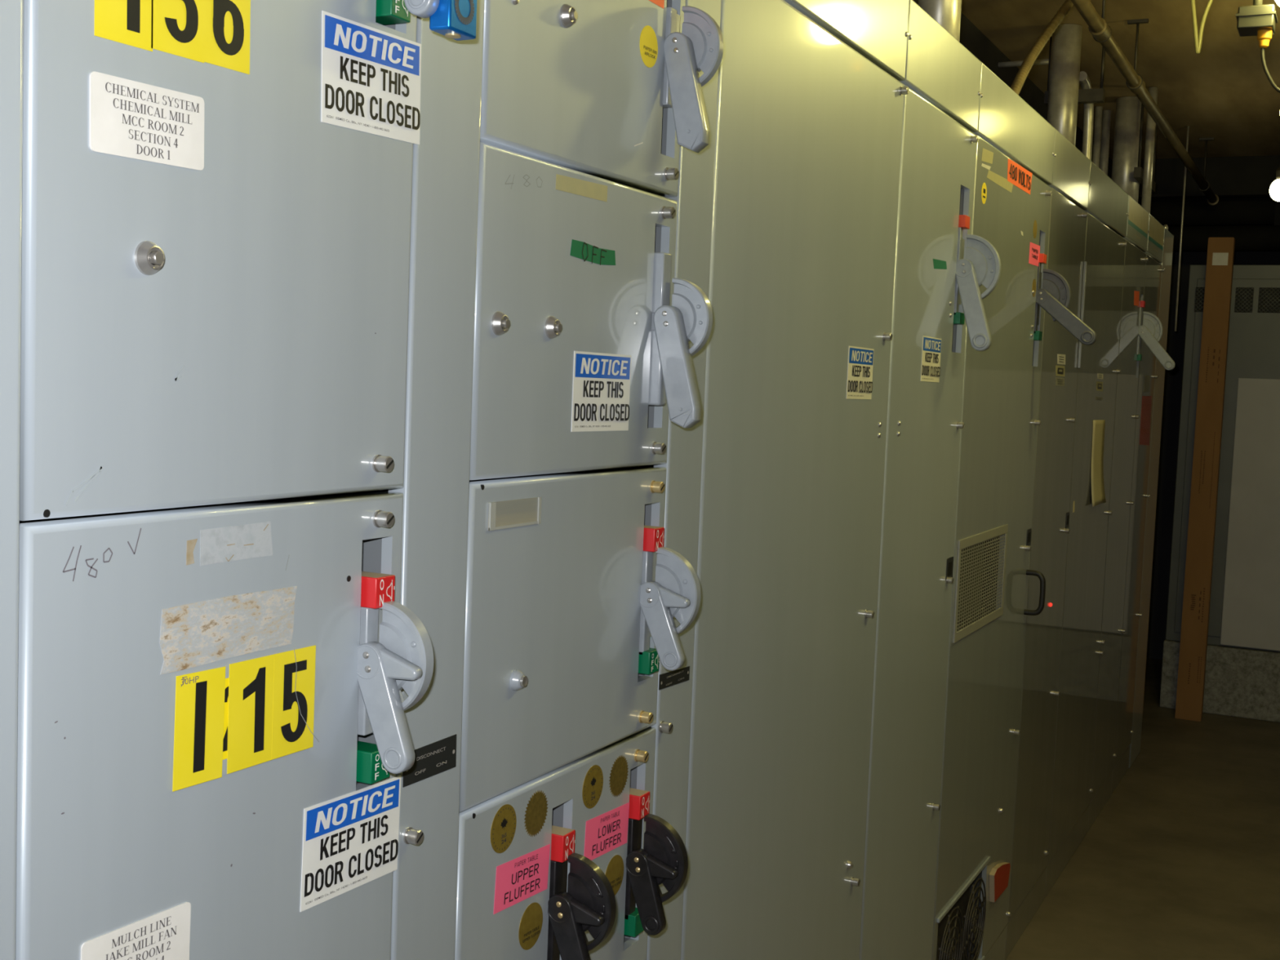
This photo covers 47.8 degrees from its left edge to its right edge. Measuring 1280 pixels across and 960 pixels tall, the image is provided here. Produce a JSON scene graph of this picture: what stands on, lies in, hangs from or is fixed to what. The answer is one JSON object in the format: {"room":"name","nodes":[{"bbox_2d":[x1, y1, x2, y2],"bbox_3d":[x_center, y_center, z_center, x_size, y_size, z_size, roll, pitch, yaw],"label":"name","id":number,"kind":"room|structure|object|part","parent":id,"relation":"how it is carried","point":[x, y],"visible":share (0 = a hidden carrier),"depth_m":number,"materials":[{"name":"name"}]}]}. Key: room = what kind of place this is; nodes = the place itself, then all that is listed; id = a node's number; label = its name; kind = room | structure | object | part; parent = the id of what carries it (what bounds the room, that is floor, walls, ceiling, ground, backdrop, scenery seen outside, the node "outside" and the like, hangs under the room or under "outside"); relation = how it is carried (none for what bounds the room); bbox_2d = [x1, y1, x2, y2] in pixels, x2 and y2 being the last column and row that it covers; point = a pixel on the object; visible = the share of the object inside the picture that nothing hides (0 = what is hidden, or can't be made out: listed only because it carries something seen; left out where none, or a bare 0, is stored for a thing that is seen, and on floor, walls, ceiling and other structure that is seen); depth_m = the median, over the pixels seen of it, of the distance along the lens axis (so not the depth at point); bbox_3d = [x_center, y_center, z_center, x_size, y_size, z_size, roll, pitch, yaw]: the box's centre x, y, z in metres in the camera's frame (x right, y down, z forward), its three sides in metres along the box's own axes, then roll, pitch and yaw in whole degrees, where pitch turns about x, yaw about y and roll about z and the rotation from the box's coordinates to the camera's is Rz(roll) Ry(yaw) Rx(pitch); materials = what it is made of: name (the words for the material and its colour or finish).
{"room":"electrical room","nodes":[
{"label":"electrical room","id":0,"kind":"room"},
{"bbox_2d":[913,0,1111,178],"bbox_3d":[0.475,-0.130,4.120,0.100,2.950,11.200,4,5,26],"label":"wall","id":1,"kind":"structure","parent":0,"point":[972,38],"depth_m":5.66,"materials":[{"name":"black"}]},
{"bbox_2d":[998,58,1048,67],"bbox_3d":[1.500,-1.617,5.602,0.217,0.023,0.022,4,5,26],"label":"rod","id":2,"kind":"object","parent":1,"relation":"attached to","point":[1042,61],"visible":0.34,"depth_m":5.61,"materials":[{"name":"grey metal"}]},
{"bbox_2d":[960,0,1279,159],"bbox_3d":[2.037,-1.538,3.267,3.460,0.100,11.200,4,5,26],"label":"ceiling","id":3,"kind":"structure","parent":0,"point":[1224,92],"depth_m":5.75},
{"bbox_2d":[1044,35,1105,105],"bbox_3d":[1.607,-1.521,5.325,0.210,0.260,0.042,4,5,26],"label":"channel","id":4,"kind":"object","parent":3,"relation":"hanging from","point":[1096,95],"visible":0.55,"depth_m":5.29,"materials":[{"name":"metal"}]},
{"bbox_2d":[1092,106,1102,167],"bbox_3d":[2.112,-1.425,6.707,0.062,0.604,0.062,4,5,26],"label":"conduit","id":5,"kind":"object","parent":3,"relation":"attached to","point":[1099,109],"visible":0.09,"depth_m":6.68,"materials":[{"name":"grey metal"}]},
{"bbox_2d":[1098,110,1111,175],"bbox_3d":[2.176,-1.429,6.790,0.068,0.604,0.068,4,5,26],"label":"conduit","id":6,"kind":"object","parent":3,"relation":"attached to","point":[1106,115],"visible":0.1,"depth_m":6.76,"materials":[{"name":"grey metal"}]},
{"bbox_2d":[1071,0,1219,205],"bbox_3d":[1.817,-1.499,5.243,0.070,0.275,5.931,4,5,26],"label":"pipe","id":7,"kind":"object","parent":3,"relation":"hanging from","point":[1098,27],"visible":1,"depth_m":5.12,"materials":[{"name":"metal"}]},
{"bbox_2d":[1133,102,1157,192],"bbox_3d":[2.284,-1.519,6.503,0.029,0.379,0.500,4,5,26],"label":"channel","id":8,"kind":"object","parent":3,"relation":"hanging from","point":[1138,171],"visible":0.56,"depth_m":6.30,"materials":[{"name":"metal"}]},
{"bbox_2d":[1173,125,1189,331],"bbox_3d":[2.666,-1.234,7.109,0.011,1.001,0.010,4,5,26],"label":"hanging rod","id":9,"kind":"object","parent":3,"relation":"hanging from","point":[1188,126],"visible":1,"depth_m":7.11,"materials":[{"name":"grey metal"}]},
{"bbox_2d":[1111,155,1279,199],"bbox_3d":[4.152,-1.603,7.522,3.258,0.209,0.100,4,5,26],"label":"ceiling beam","id":10,"kind":"structure","parent":3,"relation":"attached to","point":[1244,176],"depth_m":7.94,"materials":[{"name":"black metal"}]},
{"bbox_2d":[1190,0,1213,53],"bbox_3d":[1.561,-1.364,3.962,0.122,0.382,0.011,4,5,26],"label":"cable loop","id":11,"kind":"object","parent":3,"relation":"hanging from","point":[1197,37],"visible":1,"depth_m":3.98,"materials":[{"name":"yellow plastic"}]},
{"bbox_2d":[1235,0,1279,93],"bbox_3d":[1.583,-1.237,3.571,0.188,0.576,0.100,4,5,26],"label":"junction box","id":12,"kind":"object","parent":3,"relation":"attached to","point":[1258,20],"visible":1,"depth_m":3.57,"materials":[{"name":"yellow metal"}]},
{"bbox_3d":[1.608,-1.235,3.553,0.129,0.575,0.009,4,5,26],"label":"power cord","id":13,"kind":"part","parent":12,"relation":"part of","materials":[{"name":"white rubber"}]},
{"bbox_2d":[1269,167,1279,201],"bbox_3d":[2.766,-1.433,6.209,0.090,0.468,0.090,4,5,26],"label":"ceiling lamp","id":14,"kind":"object","parent":3,"relation":"hanging from","point":[1274,189],"visible":1,"depth_m":6.20,"materials":[{"name":"white glass"}]},
{"bbox_3d":[2.759,-1.249,6.222,0.090,0.099,0.090,4,5,26],"label":"globe","id":15,"kind":"part","parent":14,"relation":"part of","materials":[{"name":"white glass"}]},
{"bbox_2d":[1275,167,1279,179],"bbox_3d":[2.768,-1.479,6.205,0.044,0.376,0.044,4,5,26],"label":"socket","id":16,"kind":"object","parent":14,"relation":"attached to","point":[1277,172],"depth_m":6.21,"materials":[{"name":"metal"}]},
{"bbox_2d":[1275,0,1279,6],"bbox_3d":[1.585,-1.327,3.481,0.090,0.384,0.090,4,5,26],"label":"ceiling lamp","id":17,"kind":"object","parent":3,"relation":"hanging from","point":[1277,2],"visible":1,"depth_m":3.50,"materials":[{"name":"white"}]},
{"bbox_2d":[1005,657,1279,959],"bbox_3d":[1.918,1.502,3.484,3.460,0.100,11.200,4,5,26],"label":"floor","id":18,"kind":"structure","parent":0,"point":[1181,860],"depth_m":5.11,"materials":[{"name":"concrete"}]},
{"bbox_2d":[0,0,23,959],"bbox_3d":[-0.785,0.358,0.849,0.508,2.343,0.582,4,5,26],"label":"tall cabinet","id":19,"kind":"object","parent":18,"relation":"on","point":[11,11],"visible":1,"depth_m":0.96,"materials":[{"name":"grey metal"}]},
{"bbox_2d":[15,0,484,959],"bbox_3d":[-0.503,0.335,1.339,0.575,2.343,0.546,4,5,26],"label":"tall cabinet","id":20,"kind":"object","parent":18,"relation":"on","point":[249,245],"visible":1,"depth_m":1.16,"materials":[{"name":"grey metal"}]},
{"bbox_3d":[-0.380,0.360,1.091,0.002,0.057,0.109,4,5,26],"label":"text plate","id":21,"kind":"part","parent":20,"relation":"part of","materials":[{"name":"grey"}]},
{"bbox_3d":[-0.355,-0.259,1.047,0.002,0.056,0.110,4,5,26],"label":"text plate","id":22,"kind":"part","parent":20,"relation":"part of","materials":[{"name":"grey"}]},
{"bbox_3d":[-0.340,0.362,1.198,0.022,0.683,0.431,4,5,26],"label":"door","id":23,"kind":"part","parent":20,"relation":"part of","materials":[{"name":"grey metal"}]},
{"bbox_3d":[-0.314,-0.320,1.149,0.022,0.678,0.431,4,5,26],"label":"door","id":24,"kind":"part","parent":20,"relation":"part of","materials":[{"name":"grey metal"}]},
{"bbox_2d":[355,571,433,784],"bbox_3d":[-0.234,0.183,1.325,0.092,0.190,0.045,4,5,26],"label":"switch","id":25,"kind":"object","parent":20,"relation":"attached to","point":[394,653],"depth_m":1.31,"materials":[{"name":"silver metal"}]},
{"bbox_2d":[375,0,439,25],"bbox_3d":[-0.204,-0.503,1.275,0.097,0.194,0.045,4,5,26],"label":"switch","id":26,"kind":"object","parent":20,"relation":"attached to","point":[388,12],"depth_m":1.28,"materials":[{"name":"silver metal"}]},
{"bbox_2d":[429,0,477,40],"bbox_3d":[-0.164,-0.429,1.275,0.023,0.075,0.044,4,5,26],"label":"padlock","id":27,"kind":"object","parent":20,"relation":"hanging from","point":[456,20],"visible":1,"depth_m":1.26,"materials":[{"name":"blue metal"}]},
{"bbox_2d":[454,0,723,959],"bbox_3d":[-0.250,0.309,1.839,0.581,2.343,0.574,4,5,26],"label":"tall cabinet","id":28,"kind":"object","parent":18,"relation":"on","point":[593,313],"visible":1,"depth_m":1.67,"materials":[{"name":"grey metal"}]},
{"bbox_3d":[-0.097,0.505,1.711,0.022,0.339,0.460,4,5,26],"label":"door","id":29,"kind":"part","parent":28,"relation":"part of","materials":[{"name":"grey metal"}]},
{"bbox_3d":[-0.083,0.163,1.687,0.022,0.340,0.460,4,5,26],"label":"door","id":30,"kind":"part","parent":28,"relation":"part of","materials":[{"name":"grey metal"}]},
{"bbox_3d":[-0.070,-0.180,1.662,0.022,0.339,0.460,4,5,26],"label":"door","id":31,"kind":"part","parent":28,"relation":"part of","materials":[{"name":"grey metal"}]},
{"bbox_2d":[546,825,616,959],"bbox_3d":[-0.079,0.506,1.675,0.102,0.194,0.045,4,5,26],"label":"switch","id":32,"kind":"object","parent":28,"relation":"attached to","point":[580,897],"depth_m":1.66,"materials":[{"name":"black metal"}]},
{"bbox_3d":[-0.056,-0.518,1.638,0.022,0.332,0.460,4,5,26],"label":"door","id":33,"kind":"part","parent":28,"relation":"part of","materials":[{"name":"grey metal"}]},
{"bbox_2d":[623,787,688,937],"bbox_3d":[0.010,0.494,1.852,0.103,0.184,0.045,4,5,26],"label":"switch","id":34,"kind":"object","parent":28,"relation":"attached to","point":[655,854],"depth_m":1.84,"materials":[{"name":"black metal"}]},
{"bbox_2d":[638,525,701,674],"bbox_3d":[0.027,0.154,1.838,0.100,0.187,0.045,4,5,26],"label":"switch","id":35,"kind":"object","parent":28,"relation":"attached to","point":[669,587],"depth_m":1.82,"materials":[{"name":"silver metal"}]},
{"bbox_2d":[651,277,712,427],"bbox_3d":[0.039,-0.160,1.814,0.100,0.186,0.046,4,5,26],"label":"switch","id":36,"kind":"object","parent":28,"relation":"attached to","point":[682,317],"depth_m":1.80,"materials":[{"name":"silver metal"}]},
{"bbox_2d":[662,5,723,152],"bbox_3d":[0.054,-0.497,1.797,0.096,0.181,0.046,4,5,26],"label":"switch","id":37,"kind":"object","parent":28,"relation":"attached to","point":[693,41],"depth_m":1.78,"materials":[{"name":"silver metal"}]},
{"bbox_2d":[680,0,909,959],"bbox_3d":[0.043,0.274,2.490,0.522,2.343,0.854,4,5,26],"label":"tall cabinet","id":38,"kind":"object","parent":18,"relation":"on","point":[810,99],"visible":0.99,"depth_m":2.29,"materials":[{"name":"grey metal"}]},
{"bbox_3d":[0.080,-0.818,2.416,0.508,0.154,0.852,4,5,26],"label":"panel","id":39,"kind":"part","parent":38,"relation":"part of","materials":[{"name":"grey metal"}]},
{"bbox_2d":[859,0,1001,959],"bbox_3d":[0.395,0.243,3.109,0.598,2.343,0.566,4,5,26],"label":"tall cabinet","id":40,"kind":"object","parent":18,"relation":"on","point":[941,267],"visible":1,"depth_m":2.98,"materials":[{"name":"grey metal"}]},
{"bbox_3d":[0.397,-0.850,3.051,0.508,0.154,0.564,4,5,26],"label":"panel","id":41,"kind":"part","parent":40,"relation":"part of","materials":[{"name":"grey metal"}]},
{"bbox_3d":[0.692,0.198,3.228,0.002,0.050,0.055,4,5,26],"label":"latch plate","id":42,"kind":"part","parent":40,"relation":"part of","materials":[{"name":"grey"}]},
{"bbox_2d":[953,214,1001,351],"bbox_3d":[0.718,-0.424,3.121,0.120,0.290,0.063,4,5,26],"label":"switch","id":43,"kind":"object","parent":40,"relation":"attached to","point":[981,265],"depth_m":3.10,"materials":[{"name":"silver metal"}]},
{"bbox_2d":[931,62,1097,959],"bbox_3d":[0.744,0.213,3.729,0.669,2.343,0.855,4,5,26],"label":"tall cabinet","id":44,"kind":"object","parent":18,"relation":"on","point":[1015,153],"visible":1,"depth_m":3.63,"materials":[{"name":"grey metal"}]},
{"bbox_2d":[918,0,961,41],"bbox_3d":[0.780,-1.267,3.751,0.138,0.604,0.138,4,5,26],"label":"conduit","id":45,"kind":"object","parent":44,"relation":"on","point":[947,13],"visible":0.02,"depth_m":3.71,"materials":[{"name":"silver metal"}]},
{"bbox_2d":[936,856,991,959],"bbox_3d":[0.780,1.140,3.592,0.051,0.279,0.517,4,5,26],"label":"fan grille","id":46,"kind":"object","parent":44,"relation":"attached to","point":[961,920],"depth_m":3.65,"materials":[{"name":"black metal"}]},
{"bbox_2d":[952,524,1008,643],"bbox_3d":[0.832,0.243,3.514,0.004,0.236,0.500,4,5,26],"label":"vent grille","id":47,"kind":"object","parent":44,"relation":"attached to","point":[970,537],"depth_m":3.49,"materials":[{"name":"grey metal"}]},
{"bbox_3d":[0.888,0.247,3.658,0.022,2.072,0.852,4,5,26],"label":"door","id":48,"kind":"part","parent":44,"relation":"part of","materials":[{"name":"metal"}]},
{"bbox_3d":[0.843,1.337,3.737,0.020,0.108,0.853,4,5,26],"label":"panel","id":49,"kind":"part","parent":44,"relation":"part of","materials":[{"name":"metal"}]},
{"bbox_3d":[0.715,-0.883,3.687,0.508,0.154,0.853,4,5,26],"label":"panel","id":50,"kind":"part","parent":44,"relation":"part of","materials":[{"name":"grey metal"}]},
{"bbox_3d":[1.076,0.159,3.996,0.002,0.046,0.055,4,5,26],"label":"latch plate","id":51,"kind":"part","parent":44,"relation":"part of","materials":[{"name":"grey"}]},
{"bbox_3d":[1.093,0.313,3.997,0.056,0.126,0.015,4,5,26],"label":"pull handle","id":52,"kind":"part","parent":44,"relation":"part of","materials":[{"name":"black metal"}]},
{"bbox_2d":[1009,0,1073,95],"bbox_3d":[1.210,-1.310,4.213,0.034,0.660,1.204,4,5,25],"label":"conduit","id":53,"kind":"object","parent":44,"relation":"attached to","point":[1017,84],"visible":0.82,"depth_m":3.98,"materials":[{"name":"metal"}]},
{"bbox_2d":[1033,253,1097,345],"bbox_3d":[1.131,-0.483,3.865,0.191,0.241,0.063,4,5,26],"label":"switch","id":54,"kind":"object","parent":44,"relation":"attached to","point":[1052,292],"depth_m":3.86,"materials":[{"name":"silver metal"}]},
{"bbox_2d":[1004,128,1090,959],"bbox_3d":[0.999,0.175,4.402,0.522,2.343,0.576,4,5,26],"label":"tall cabinet","id":55,"kind":"object","parent":18,"relation":"on","point":[1061,352],"visible":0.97,"depth_m":4.27,"materials":[{"name":"grey metal"}]},
{"bbox_3d":[1.163,1.304,4.378,0.020,0.108,0.574,4,5,26],"label":"panel","id":56,"kind":"part","parent":55,"relation":"part of","materials":[{"name":"metal"}]},
{"bbox_3d":[1.337,0.125,4.518,0.002,0.048,0.055,4,5,26],"label":"latch plate","id":57,"kind":"part","parent":55,"relation":"part of","materials":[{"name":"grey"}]},
{"bbox_3d":[1.035,-0.916,4.327,0.508,0.154,0.574,4,5,26],"label":"panel","id":58,"kind":"part","parent":55,"relation":"part of","materials":[{"name":"grey metal"}]},
{"bbox_2d":[1044,160,1128,897],"bbox_3d":[1.313,0.143,5.024,0.529,2.343,0.817,4,5,26],"label":"tall cabinet","id":59,"kind":"object","parent":18,"relation":"on","point":[1108,202],"visible":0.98,"depth_m":4.87,"materials":[{"name":"grey metal"}]},
{"bbox_2d":[1047,23,1082,146],"bbox_3d":[1.543,-1.346,5.278,0.133,0.604,0.133,4,5,26],"label":"conduit","id":60,"kind":"object","parent":59,"relation":"on","point":[1066,39],"visible":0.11,"depth_m":5.23,"materials":[{"name":"grey metal"}]},
{"bbox_3d":[1.473,1.272,4.998,0.020,0.108,0.808,4,5,26],"label":"panel","id":61,"kind":"part","parent":59,"relation":"part of","materials":[{"name":"metal"}]},
{"bbox_3d":[1.345,-0.949,4.947,0.508,0.154,0.808,4,5,26],"label":"panel","id":62,"kind":"part","parent":59,"relation":"part of","materials":[{"name":"metal"}]},
{"bbox_2d":[1087,194,1175,831],"bbox_3d":[1.671,0.115,5.606,0.650,2.343,0.558,4,5,26],"label":"tall cabinet","id":63,"kind":"object","parent":18,"relation":"on","point":[1132,331],"visible":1,"depth_m":5.52,"materials":[{"name":"grey metal"}]},
{"bbox_2d":[1079,71,1093,160],"bbox_3d":[1.662,-1.279,5.415,0.036,0.457,0.215,4,5,26],"label":"conduit","id":64,"kind":"object","parent":63,"relation":"on","point":[1085,82],"visible":0.61,"depth_m":5.47,"materials":[{"name":"silver metal"}]},
{"bbox_3d":[1.779,1.240,5.610,0.020,0.108,0.556,4,5,26],"label":"panel","id":65,"kind":"part","parent":63,"relation":"part of","materials":[{"name":"metal"}]},
{"bbox_3d":[1.824,0.150,5.531,0.022,2.072,0.555,4,5,26],"label":"door","id":66,"kind":"part","parent":63,"relation":"part of","materials":[{"name":"metal"}]},
{"bbox_3d":[1.651,-0.980,5.559,0.508,0.154,0.556,4,5,26],"label":"panel","id":67,"kind":"part","parent":63,"relation":"part of","materials":[{"name":"grey metal"}]},
{"bbox_2d":[1137,300,1175,370],"bbox_3d":[2.010,-0.565,5.646,0.172,0.267,0.058,4,5,26],"label":"switch","id":68,"kind":"object","parent":63,"relation":"attached to","point":[1151,331],"depth_m":5.63,"materials":[{"name":"silver metal"}]},
{"bbox_2d":[1111,213,1164,795],"bbox_3d":[1.851,0.087,6.106,0.522,2.343,0.498,4,5,26],"label":"tall cabinet","id":69,"kind":"object","parent":18,"relation":"on","point":[1153,269],"visible":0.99,"depth_m":5.98,"materials":[{"name":"grey metal"}]},
{"bbox_3d":[2.015,1.216,6.083,0.020,0.108,0.495,4,5,26],"label":"panel","id":70,"kind":"part","parent":69,"relation":"part of","materials":[{"name":"metal"}]},
{"bbox_3d":[1.887,-1.005,6.032,0.508,0.154,0.495,4,5,26],"label":"panel","id":71,"kind":"part","parent":69,"relation":"part of","materials":[{"name":"grey metal"}]},
{"bbox_2d":[1128,224,1173,768],"bbox_3d":[2.033,0.051,6.485,0.508,2.374,0.336,4,5,26],"label":"end panel","id":72,"kind":"object","parent":18,"relation":"on","point":[1135,746],"visible":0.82,"depth_m":6.37,"materials":[{"name":"grey metal"}]},
{"bbox_2d":[1111,96,1141,202],"bbox_3d":[2.188,-1.408,6.501,0.148,0.604,0.148,4,5,26],"label":"conduit","id":73,"kind":"object","parent":72,"relation":"on","point":[1128,108],"visible":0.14,"depth_m":6.45,"materials":[{"name":"grey metal"}]},
{"bbox_2d":[1141,87,1158,213],"bbox_3d":[2.201,-1.389,6.248,0.066,0.604,0.066,4,5,26],"label":"conduit","id":74,"kind":"object","parent":72,"relation":"attached to","point":[1150,125],"visible":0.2,"depth_m":6.23,"materials":[{"name":"grey metal"}]},
{"bbox_2d":[1174,237,1235,721],"bbox_3d":[2.863,-0.006,7.318,0.131,2.435,0.235,4,5,26],"label":"wooden post","id":75,"kind":"object","parent":18,"relation":"on","point":[1220,251],"visible":1,"depth_m":7.29,"materials":[{"name":"brown wood"}]},
{"bbox_2d":[1159,639,1279,722],"bbox_3d":[3.994,1.080,7.365,2.445,0.352,0.770,4,5,26],"label":"concrete curb","id":76,"kind":"object","parent":18,"relation":"on","point":[1240,682],"visible":0.71,"depth_m":7.41,"materials":[{"name":"grey concrete"}]},
{"bbox_2d":[1165,264,1279,652],"bbox_3d":[3.974,-0.071,7.260,2.341,1.953,0.670,4,5,26],"label":"enclosure","id":77,"kind":"object","parent":76,"relation":"on","point":[1245,602],"visible":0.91,"depth_m":7.35,"materials":[{"name":"grey metal"}]},
{"bbox_2d":[1194,287,1204,311],"bbox_3d":[2.874,-0.926,7.409,0.054,0.129,0.004,4,5,26],"label":"vent","id":78,"kind":"object","parent":77,"relation":"attached to","point":[1199,292],"depth_m":7.41,"materials":[{"name":"black metal"}]},
{"bbox_2d":[1234,287,1253,312],"bbox_3d":[3.059,-0.912,7.317,0.087,0.129,0.004,4,5,26],"label":"vent","id":79,"kind":"object","parent":77,"relation":"attached to","point":[1243,296],"depth_m":7.32,"materials":[{"name":"black metal"}]},
{"bbox_3d":[3.581,0.206,7.106,1.270,1.368,0.018,4,5,26],"label":"panel","id":80,"kind":"part","parent":77,"relation":"part of","materials":[{"name":"grey metal"}]},
{"bbox_2d":[1257,287,1279,313],"bbox_3d":[3.236,-0.899,7.230,0.263,0.129,0.004,4,5,26],"label":"vent","id":81,"kind":"object","parent":77,"relation":"attached to","point":[1268,298],"depth_m":7.27,"materials":[{"name":"black metal"}]},
{"bbox_2d":[1146,225,1279,659],"bbox_3d":[4.456,-0.275,8.335,3.260,2.950,0.100,4,5,26],"label":"wall","id":82,"kind":"structure","parent":0,"point":[1175,340],"depth_m":8.88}
]}

